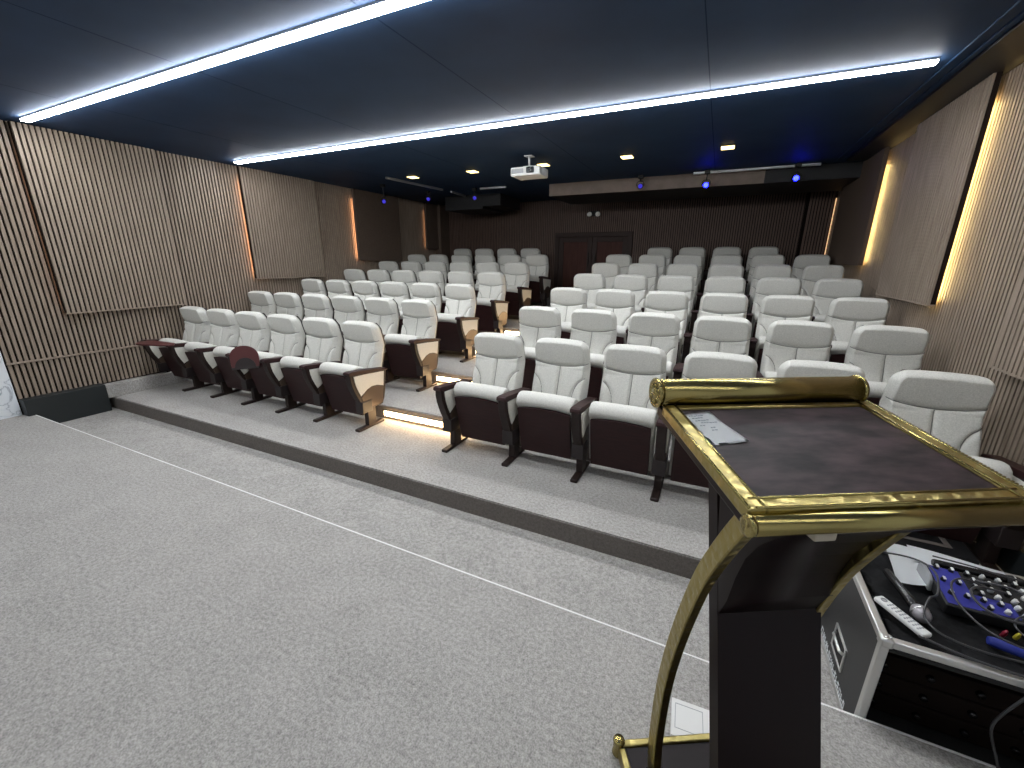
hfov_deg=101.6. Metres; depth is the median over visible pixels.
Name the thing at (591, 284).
seat
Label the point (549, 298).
floor
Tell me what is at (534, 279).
seat cushion
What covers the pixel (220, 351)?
seat cushion
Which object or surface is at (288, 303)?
seat
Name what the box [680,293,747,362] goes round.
seat
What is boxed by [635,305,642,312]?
seat cushion
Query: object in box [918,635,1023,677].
cable
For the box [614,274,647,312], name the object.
seat
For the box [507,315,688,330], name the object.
trim
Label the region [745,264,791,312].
seat
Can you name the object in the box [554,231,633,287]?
door
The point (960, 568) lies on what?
microphone
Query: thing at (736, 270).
seat
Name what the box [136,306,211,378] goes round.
seat
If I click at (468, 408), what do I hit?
seat
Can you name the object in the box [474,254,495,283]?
seat
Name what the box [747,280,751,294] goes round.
seat cushion
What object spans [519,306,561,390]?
seat
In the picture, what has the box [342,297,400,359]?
seat
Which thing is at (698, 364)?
seat
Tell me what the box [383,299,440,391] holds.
seat
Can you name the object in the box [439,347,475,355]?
trim
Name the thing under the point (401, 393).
floor
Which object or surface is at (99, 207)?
wall panel
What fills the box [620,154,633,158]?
recessed light
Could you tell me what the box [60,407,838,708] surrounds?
floor
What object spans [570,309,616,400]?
seat
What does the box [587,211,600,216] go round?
emergency light
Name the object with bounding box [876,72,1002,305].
wall panel
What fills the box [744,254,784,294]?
seat
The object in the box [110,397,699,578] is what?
step riser
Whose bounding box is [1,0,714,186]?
trim
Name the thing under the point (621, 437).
seat cushion
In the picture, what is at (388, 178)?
track
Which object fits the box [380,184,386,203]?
lamp
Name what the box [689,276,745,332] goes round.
seat
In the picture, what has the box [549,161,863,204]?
soffit
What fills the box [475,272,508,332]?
seat
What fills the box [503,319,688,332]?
floor
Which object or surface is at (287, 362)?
seat cushion
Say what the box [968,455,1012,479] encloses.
seat cushion
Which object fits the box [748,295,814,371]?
seat
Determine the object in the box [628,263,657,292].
seat
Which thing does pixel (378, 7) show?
recessed light
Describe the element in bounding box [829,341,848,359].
seat cushion
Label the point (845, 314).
seat
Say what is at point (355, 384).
seat
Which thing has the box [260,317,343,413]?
seat
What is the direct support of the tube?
on the case top at (966, 631)
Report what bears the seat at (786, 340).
on the floor at (401, 393)
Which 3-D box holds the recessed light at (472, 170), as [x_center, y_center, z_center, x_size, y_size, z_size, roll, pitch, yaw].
[-0.558,-3.002,5.901,0.150,0.021,0.150,8,18,24]
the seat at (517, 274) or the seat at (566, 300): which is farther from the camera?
the seat at (517, 274)
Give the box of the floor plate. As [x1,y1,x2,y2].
[670,697,708,735]
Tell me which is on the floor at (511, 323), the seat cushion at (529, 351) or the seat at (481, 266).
the seat at (481, 266)
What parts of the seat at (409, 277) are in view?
backrest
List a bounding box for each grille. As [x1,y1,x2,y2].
[511,168,522,173]
[910,604,932,622]
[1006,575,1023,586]
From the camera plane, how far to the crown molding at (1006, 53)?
2.86 m
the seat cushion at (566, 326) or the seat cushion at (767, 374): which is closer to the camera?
the seat cushion at (767, 374)
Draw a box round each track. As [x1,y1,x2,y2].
[385,177,442,190]
[450,191,465,196]
[480,186,505,189]
[693,163,820,174]
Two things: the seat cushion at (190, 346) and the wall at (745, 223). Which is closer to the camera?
the seat cushion at (190, 346)
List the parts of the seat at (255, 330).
frame, armrest, seat panel, backrest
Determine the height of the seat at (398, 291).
0.945 m
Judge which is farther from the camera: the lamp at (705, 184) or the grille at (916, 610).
the lamp at (705, 184)
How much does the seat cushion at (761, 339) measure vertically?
0.468 m
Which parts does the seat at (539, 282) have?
seat panel, backrest, frame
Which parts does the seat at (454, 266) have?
backrest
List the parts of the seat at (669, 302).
backrest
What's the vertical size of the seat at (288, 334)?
0.945 m
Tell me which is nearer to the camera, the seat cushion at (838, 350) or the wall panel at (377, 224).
the seat cushion at (838, 350)
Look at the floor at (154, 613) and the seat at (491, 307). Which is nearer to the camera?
the floor at (154, 613)
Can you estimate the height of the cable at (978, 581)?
0.030 m
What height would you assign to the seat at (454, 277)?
0.945 m
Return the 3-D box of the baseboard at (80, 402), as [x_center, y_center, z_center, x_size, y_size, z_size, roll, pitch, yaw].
[-4.733,0.221,4.452,0.160,0.305,0.630,8,18,24]
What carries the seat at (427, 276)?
on the floor
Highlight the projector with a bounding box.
[511,155,547,179]
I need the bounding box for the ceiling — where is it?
[0,0,1023,204]
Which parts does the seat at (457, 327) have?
seat panel, backrest, frame, armrest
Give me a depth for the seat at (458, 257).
8.35 m
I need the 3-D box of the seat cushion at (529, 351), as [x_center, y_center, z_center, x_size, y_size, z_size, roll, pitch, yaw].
[0.156,-0.136,4.096,0.434,0.468,0.207,8,18,24]
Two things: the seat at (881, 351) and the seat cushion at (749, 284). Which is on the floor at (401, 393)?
the seat at (881, 351)
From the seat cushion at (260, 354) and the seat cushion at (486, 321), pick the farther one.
the seat cushion at (486, 321)
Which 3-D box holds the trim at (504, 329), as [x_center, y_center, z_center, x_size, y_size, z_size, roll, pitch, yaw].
[0.345,-0.725,6.145,7.680,0.122,0.008,8,18,24]
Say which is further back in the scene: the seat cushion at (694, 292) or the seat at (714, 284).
the seat cushion at (694, 292)
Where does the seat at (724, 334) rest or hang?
on the floor at (401, 393)
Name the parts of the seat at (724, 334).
frame, armrest, backrest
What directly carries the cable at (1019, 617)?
on the case top at (966, 631)
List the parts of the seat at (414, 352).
frame, seat panel, backrest, frame, armrest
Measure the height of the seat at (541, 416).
0.945 m
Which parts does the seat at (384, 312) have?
backrest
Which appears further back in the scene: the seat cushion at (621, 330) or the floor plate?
the seat cushion at (621, 330)
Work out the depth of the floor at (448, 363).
5.14 m
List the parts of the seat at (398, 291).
backrest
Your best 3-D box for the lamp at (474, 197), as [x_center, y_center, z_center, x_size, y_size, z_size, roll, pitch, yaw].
[-0.662,-3.341,7.366,0.092,0.208,0.125,-3,17,-12]
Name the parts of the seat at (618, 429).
frame, armrest, seat panel, backrest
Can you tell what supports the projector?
hanging from the ceiling
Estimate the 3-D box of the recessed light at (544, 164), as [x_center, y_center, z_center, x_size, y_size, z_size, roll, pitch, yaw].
[0.412,-2.865,5.458,0.150,0.021,0.150,8,18,24]
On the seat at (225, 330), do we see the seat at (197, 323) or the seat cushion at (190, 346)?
the seat cushion at (190, 346)
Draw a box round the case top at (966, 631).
[861,554,1023,674]
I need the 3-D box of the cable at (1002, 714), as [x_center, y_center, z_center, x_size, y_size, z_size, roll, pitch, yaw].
[1.492,1.043,1.243,0.053,0.350,0.074,1,17,1]
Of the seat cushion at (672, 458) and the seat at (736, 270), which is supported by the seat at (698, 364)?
the seat cushion at (672, 458)
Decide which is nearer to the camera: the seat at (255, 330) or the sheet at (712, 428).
the sheet at (712, 428)
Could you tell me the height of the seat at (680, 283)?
0.945 m
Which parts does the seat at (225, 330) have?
frame, armrest, seat panel, backrest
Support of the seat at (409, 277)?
on the floor
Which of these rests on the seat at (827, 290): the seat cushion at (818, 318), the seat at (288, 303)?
the seat cushion at (818, 318)
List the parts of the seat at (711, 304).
frame, armrest, backrest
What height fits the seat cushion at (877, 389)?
0.468 m
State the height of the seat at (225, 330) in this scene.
0.945 m
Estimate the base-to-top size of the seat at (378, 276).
0.945 m
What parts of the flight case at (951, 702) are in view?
handle dish, handle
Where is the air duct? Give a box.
[445,193,519,214]
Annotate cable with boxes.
[882,552,1023,663]
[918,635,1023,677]
[932,555,1023,581]
[950,578,1023,649]
[969,580,1023,625]
[989,697,1023,767]
[1014,616,1023,635]
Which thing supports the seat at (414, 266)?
on the floor at (511, 323)
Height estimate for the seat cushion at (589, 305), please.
0.468 m
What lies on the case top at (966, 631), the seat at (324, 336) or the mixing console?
the mixing console
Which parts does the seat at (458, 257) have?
backrest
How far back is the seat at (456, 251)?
9.29 m
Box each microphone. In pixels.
[882,568,932,622]
[931,559,1023,586]
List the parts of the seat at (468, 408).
frame, armrest, seat panel, backrest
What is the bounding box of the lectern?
[612,375,1023,767]
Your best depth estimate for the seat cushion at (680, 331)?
4.22 m
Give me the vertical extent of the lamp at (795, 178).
0.218 m
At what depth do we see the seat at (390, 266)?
8.08 m
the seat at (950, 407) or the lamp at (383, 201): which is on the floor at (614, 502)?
the seat at (950, 407)
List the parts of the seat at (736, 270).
frame, backrest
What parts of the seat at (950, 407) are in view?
backrest, seat panel, armrest, frame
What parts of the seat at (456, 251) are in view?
backrest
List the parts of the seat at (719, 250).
frame, backrest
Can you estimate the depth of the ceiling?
2.89 m
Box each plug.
[999,630,1008,637]
[1012,633,1020,639]
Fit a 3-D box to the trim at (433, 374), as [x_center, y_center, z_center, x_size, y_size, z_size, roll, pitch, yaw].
[-0.427,-0.013,4.679,7.680,0.122,0.008,8,18,24]
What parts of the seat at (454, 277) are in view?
seat panel, backrest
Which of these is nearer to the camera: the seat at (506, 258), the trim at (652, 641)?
the trim at (652, 641)
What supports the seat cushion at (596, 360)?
on the seat at (597, 328)
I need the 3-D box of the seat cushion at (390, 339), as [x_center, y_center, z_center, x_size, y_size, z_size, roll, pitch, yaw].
[-1.197,-0.328,4.715,0.434,0.468,0.207,8,18,24]
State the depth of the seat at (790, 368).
2.49 m
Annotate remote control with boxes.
[874,596,931,637]
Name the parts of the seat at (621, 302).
backrest, seat panel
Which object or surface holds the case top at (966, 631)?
on the flight case at (951, 702)
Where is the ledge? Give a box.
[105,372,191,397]
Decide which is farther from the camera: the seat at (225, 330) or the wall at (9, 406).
the seat at (225, 330)
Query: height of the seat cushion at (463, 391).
0.468 m
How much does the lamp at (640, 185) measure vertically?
0.193 m
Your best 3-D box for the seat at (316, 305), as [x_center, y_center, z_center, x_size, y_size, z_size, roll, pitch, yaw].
[-2.696,-0.679,5.431,0.553,0.945,0.595,8,18,24]
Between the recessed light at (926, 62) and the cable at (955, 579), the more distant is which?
the recessed light at (926, 62)
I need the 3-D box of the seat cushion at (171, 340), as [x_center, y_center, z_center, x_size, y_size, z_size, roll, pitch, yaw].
[-4.063,-0.324,5.116,0.434,0.468,0.207,8,18,24]
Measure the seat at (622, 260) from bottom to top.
0.945 m
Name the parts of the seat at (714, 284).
frame, backrest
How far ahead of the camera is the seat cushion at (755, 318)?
4.65 m
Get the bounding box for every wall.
[0,120,435,414]
[0,352,21,419]
[448,192,807,292]
[826,62,1023,550]
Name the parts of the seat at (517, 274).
seat panel, backrest, frame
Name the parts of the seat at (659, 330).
backrest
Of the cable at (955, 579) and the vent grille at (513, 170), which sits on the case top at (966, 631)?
the cable at (955, 579)
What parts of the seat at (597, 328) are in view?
backrest, seat panel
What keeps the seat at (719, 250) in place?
on the floor at (549, 298)
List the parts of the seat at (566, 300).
seat panel, backrest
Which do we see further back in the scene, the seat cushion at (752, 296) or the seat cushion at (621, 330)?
the seat cushion at (752, 296)
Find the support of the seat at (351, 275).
on the floor
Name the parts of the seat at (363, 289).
backrest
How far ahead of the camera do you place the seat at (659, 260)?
6.83 m
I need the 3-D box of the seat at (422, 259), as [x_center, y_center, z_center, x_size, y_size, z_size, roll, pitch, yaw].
[-2.144,-2.244,8.818,0.553,0.945,0.595,8,18,24]
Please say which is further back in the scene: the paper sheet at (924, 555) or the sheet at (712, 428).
the paper sheet at (924, 555)
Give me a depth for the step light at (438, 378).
4.81 m
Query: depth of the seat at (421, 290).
5.71 m
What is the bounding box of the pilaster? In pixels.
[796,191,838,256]
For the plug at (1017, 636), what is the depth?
1.37 m
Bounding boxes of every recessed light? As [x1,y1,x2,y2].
[19,0,427,121]
[234,56,939,163]
[406,175,419,178]
[465,169,479,172]
[536,162,550,166]
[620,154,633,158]
[720,144,735,149]
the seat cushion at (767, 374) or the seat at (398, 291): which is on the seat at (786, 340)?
the seat cushion at (767, 374)
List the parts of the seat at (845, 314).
seat panel, backrest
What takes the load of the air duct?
attached to the ceiling
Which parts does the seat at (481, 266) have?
backrest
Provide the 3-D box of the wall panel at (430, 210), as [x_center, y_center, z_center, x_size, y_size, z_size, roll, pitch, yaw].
[-1.775,-3.623,9.666,0.061,0.972,0.740,8,18,24]
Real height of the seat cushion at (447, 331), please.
0.468 m
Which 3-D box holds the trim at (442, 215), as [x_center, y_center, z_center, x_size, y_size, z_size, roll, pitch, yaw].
[-1.653,-3.235,9.992,0.160,1.920,0.350,8,18,24]
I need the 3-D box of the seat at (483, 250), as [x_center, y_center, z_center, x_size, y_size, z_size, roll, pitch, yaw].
[-0.736,-2.455,9.084,0.553,0.945,0.595,8,18,24]
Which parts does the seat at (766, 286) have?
seat panel, backrest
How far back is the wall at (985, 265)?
2.71 m
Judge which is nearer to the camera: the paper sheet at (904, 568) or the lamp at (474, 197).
the paper sheet at (904, 568)
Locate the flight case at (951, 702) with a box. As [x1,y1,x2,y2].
[821,550,1023,767]
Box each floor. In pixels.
[0,415,991,767]
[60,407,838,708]
[114,380,1003,571]
[379,376,671,460]
[431,353,475,376]
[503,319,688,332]
[531,295,550,306]
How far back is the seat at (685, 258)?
6.60 m
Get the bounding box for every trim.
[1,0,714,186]
[36,415,995,767]
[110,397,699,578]
[375,405,978,540]
[393,372,472,383]
[436,204,449,264]
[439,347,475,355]
[478,328,519,333]
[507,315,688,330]
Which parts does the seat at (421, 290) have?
backrest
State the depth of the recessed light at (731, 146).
4.54 m
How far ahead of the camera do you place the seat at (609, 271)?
6.34 m
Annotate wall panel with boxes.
[7,121,186,313]
[236,166,324,278]
[351,189,401,260]
[424,203,438,249]
[828,147,889,264]
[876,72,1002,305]
[989,269,1023,380]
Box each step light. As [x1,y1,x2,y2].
[384,410,442,427]
[436,376,461,381]
[505,331,518,334]
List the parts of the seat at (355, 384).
frame, armrest, seat panel, backrest, armrest, frame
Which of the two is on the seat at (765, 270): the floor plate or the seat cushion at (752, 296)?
the seat cushion at (752, 296)
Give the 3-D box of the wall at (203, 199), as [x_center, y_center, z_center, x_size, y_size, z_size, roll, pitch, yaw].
[-3.304,-1.874,7.143,0.120,3.120,7.600,8,18,24]
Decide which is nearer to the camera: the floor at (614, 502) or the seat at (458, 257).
the floor at (614, 502)
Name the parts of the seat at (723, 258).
frame, backrest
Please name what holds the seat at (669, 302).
on the floor at (448, 363)
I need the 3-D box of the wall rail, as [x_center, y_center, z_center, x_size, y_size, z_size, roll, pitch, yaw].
[-4.606,-0.352,4.600,0.020,0.020,1.300,8,18,24]
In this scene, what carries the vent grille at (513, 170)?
attached to the projector
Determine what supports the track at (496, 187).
attached to the ceiling
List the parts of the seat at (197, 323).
frame, seat panel, backrest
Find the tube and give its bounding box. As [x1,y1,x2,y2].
[986,636,1023,658]
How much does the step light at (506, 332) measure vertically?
0.058 m
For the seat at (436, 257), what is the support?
on the floor
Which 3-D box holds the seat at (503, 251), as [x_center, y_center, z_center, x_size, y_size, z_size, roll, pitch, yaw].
[-0.240,-2.385,8.857,0.553,0.945,0.595,8,18,24]
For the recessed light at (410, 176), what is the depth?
6.31 m
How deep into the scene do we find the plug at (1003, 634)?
1.38 m
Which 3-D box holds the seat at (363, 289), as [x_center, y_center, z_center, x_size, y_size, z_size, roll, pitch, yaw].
[-2.310,-1.035,6.164,0.553,0.945,0.595,8,18,24]
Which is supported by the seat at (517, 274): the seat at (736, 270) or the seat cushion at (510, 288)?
the seat cushion at (510, 288)
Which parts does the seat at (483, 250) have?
backrest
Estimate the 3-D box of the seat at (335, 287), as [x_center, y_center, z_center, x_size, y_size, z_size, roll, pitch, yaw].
[-2.806,-1.105,6.391,0.553,0.945,0.595,8,18,24]
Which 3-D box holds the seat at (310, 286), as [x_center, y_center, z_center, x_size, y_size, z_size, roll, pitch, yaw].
[-3.302,-1.176,6.618,0.553,0.945,0.595,8,18,24]
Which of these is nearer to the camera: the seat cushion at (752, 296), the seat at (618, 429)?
the seat at (618, 429)
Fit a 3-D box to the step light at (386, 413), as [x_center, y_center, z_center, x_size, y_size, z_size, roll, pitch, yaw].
[-0.818,0.350,3.937,1.000,0.058,0.017,8,18,24]
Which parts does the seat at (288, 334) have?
frame, seat panel, backrest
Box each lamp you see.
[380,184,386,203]
[425,191,430,200]
[472,188,476,200]
[636,175,643,188]
[702,170,710,187]
[791,163,801,181]
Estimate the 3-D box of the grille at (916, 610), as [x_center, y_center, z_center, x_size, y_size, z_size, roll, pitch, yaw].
[1.422,0.799,1.452,0.053,0.053,0.058,4,17,12]
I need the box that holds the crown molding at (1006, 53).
[835,0,1023,161]
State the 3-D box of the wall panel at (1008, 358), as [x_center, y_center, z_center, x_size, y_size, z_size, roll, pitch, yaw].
[2.482,-0.790,1.614,0.054,1.757,1.120,8,18,24]
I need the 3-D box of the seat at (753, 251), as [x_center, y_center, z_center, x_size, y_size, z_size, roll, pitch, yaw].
[4.093,-1.769,6.875,0.636,0.945,0.595,8,18,24]
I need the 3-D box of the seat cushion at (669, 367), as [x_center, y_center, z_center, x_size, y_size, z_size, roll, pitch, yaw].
[1.148,0.005,3.643,0.434,0.468,0.207,8,18,24]
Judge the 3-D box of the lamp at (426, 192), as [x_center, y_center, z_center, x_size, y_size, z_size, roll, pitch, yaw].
[-1.550,-3.463,7.715,0.089,0.183,0.124,-4,17,-15]
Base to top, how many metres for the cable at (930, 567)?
0.075 m
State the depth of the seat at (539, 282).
7.62 m
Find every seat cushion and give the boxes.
[159,338,187,346]
[184,342,217,351]
[213,346,233,356]
[257,351,282,359]
[280,356,320,368]
[319,362,363,375]
[384,334,421,345]
[437,313,464,349]
[453,381,509,401]
[477,298,496,329]
[506,285,521,292]
[516,391,577,442]
[524,347,535,359]
[530,275,542,300]
[561,322,570,332]
[587,303,595,308]
[589,401,656,470]
[590,353,603,371]
[617,326,627,343]
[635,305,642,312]
[666,361,672,378]
[669,435,674,475]
[677,330,682,362]
[686,308,689,332]
[692,292,695,309]
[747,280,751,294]
[748,294,754,312]
[751,312,758,336]
[754,336,765,362]
[763,372,776,377]
[813,315,825,322]
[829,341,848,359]
[868,381,886,397]
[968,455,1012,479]
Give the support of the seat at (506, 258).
on the floor
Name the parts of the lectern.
corner post, plate, brass arm, brass arm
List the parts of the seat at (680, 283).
backrest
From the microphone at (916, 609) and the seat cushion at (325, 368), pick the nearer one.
the microphone at (916, 609)
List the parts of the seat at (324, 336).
frame, armrest, seat panel, backrest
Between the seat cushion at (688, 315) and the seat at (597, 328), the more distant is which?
the seat cushion at (688, 315)
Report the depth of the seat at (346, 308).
5.22 m
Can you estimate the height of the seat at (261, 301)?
0.945 m
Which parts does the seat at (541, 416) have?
frame, armrest, seat panel, backrest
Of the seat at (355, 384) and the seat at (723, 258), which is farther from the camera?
the seat at (723, 258)
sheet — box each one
[685,412,748,444]
[886,544,926,585]
[906,544,1005,574]
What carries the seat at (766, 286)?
on the floor
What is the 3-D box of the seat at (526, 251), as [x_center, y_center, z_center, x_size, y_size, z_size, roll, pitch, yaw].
[0.293,-2.309,8.613,0.636,0.945,0.595,8,18,24]
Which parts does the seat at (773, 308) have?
frame, armrest, seat panel, backrest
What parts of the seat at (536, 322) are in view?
seat panel, backrest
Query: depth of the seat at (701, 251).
7.33 m
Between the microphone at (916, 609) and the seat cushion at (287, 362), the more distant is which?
the seat cushion at (287, 362)
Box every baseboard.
[18,383,111,422]
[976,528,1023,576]
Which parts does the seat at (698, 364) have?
frame, armrest, seat panel, backrest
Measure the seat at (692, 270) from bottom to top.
0.945 m
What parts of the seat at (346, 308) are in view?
backrest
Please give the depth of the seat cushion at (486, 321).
6.08 m
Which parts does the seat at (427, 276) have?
backrest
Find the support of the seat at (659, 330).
on the floor at (401, 393)
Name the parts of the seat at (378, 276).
backrest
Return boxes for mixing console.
[916,563,1023,633]
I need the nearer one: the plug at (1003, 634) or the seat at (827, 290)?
the plug at (1003, 634)
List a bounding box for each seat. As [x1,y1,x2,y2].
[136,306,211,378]
[166,309,239,391]
[194,311,271,397]
[225,314,305,404]
[248,291,276,316]
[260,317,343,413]
[274,292,304,320]
[299,321,386,432]
[301,279,327,294]
[302,294,333,318]
[306,295,365,344]
[326,279,353,307]
[334,280,380,318]
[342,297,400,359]
[344,269,367,292]
[353,269,391,293]
[365,281,410,320]
[379,261,399,280]
[381,270,417,297]
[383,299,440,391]
[398,282,441,333]
[401,261,422,281]
[408,254,426,270]
[410,270,445,298]
[418,261,447,282]
[429,254,449,272]
[433,332,525,452]
[436,284,478,362]
[441,271,474,312]
[444,262,473,295]
[447,254,472,282]
[449,249,472,271]
[472,248,493,273]
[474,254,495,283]
[475,262,499,297]
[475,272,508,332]
[496,338,590,466]
[497,248,516,265]
[500,254,521,274]
[505,262,532,321]
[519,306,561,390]
[521,248,540,262]
[526,254,551,306]
[550,287,586,338]
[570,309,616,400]
[570,344,666,482]
[573,273,605,308]
[592,263,619,288]
[595,289,634,343]
[603,312,679,378]
[606,254,631,274]
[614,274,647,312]
[626,291,688,363]
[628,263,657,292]
[639,254,665,278]
[641,275,694,332]
[647,247,671,274]
[650,351,757,501]
[666,263,699,313]
[671,316,751,433]
[673,254,702,303]
[679,247,705,291]
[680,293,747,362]
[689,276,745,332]
[695,264,743,309]
[699,254,742,292]
[703,247,740,279]
[743,247,778,280]
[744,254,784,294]
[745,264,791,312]
[746,277,801,336]
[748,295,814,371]
[756,320,833,377]
[776,359,864,377]
[791,254,830,279]
[800,265,844,296]
[811,278,863,322]
[824,297,889,362]
[844,325,929,405]
[879,369,1023,571]
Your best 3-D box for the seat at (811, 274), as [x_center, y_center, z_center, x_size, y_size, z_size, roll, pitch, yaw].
[3.821,-0.986,5.179,0.636,0.945,0.595,8,18,24]
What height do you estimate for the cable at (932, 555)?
0.047 m
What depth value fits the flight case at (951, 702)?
1.48 m
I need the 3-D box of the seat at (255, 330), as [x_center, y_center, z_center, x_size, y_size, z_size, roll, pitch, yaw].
[-3.082,-0.323,4.697,0.553,0.945,0.595,8,18,24]
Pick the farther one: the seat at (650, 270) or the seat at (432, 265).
the seat at (432, 265)
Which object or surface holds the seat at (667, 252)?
on the floor at (549, 298)
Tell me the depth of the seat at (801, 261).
5.96 m
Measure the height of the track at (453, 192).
0.030 m
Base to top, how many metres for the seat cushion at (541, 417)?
0.468 m
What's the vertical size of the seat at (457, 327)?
0.945 m
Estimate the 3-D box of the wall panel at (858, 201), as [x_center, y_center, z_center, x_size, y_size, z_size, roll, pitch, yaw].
[4.410,-2.180,5.397,0.054,1.232,1.700,8,18,24]
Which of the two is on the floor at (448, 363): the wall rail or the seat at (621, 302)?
the seat at (621, 302)
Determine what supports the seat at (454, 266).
on the floor at (511, 323)
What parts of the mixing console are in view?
knob, knob, knob, knob, blue panel, knob, knob, knob, knob, knob, knob, knob, knob, knob, knob, knob, knob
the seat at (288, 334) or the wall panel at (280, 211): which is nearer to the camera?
the seat at (288, 334)
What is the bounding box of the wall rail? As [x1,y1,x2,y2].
[6,345,139,365]
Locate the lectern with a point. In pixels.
(826, 479)
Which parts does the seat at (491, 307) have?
seat panel, backrest, frame, armrest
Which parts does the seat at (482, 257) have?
backrest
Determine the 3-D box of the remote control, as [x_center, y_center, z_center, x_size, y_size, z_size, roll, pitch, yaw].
[1.345,0.801,1.443,0.038,0.020,0.168,-2,17,-8]
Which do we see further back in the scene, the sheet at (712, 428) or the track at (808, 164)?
the track at (808, 164)

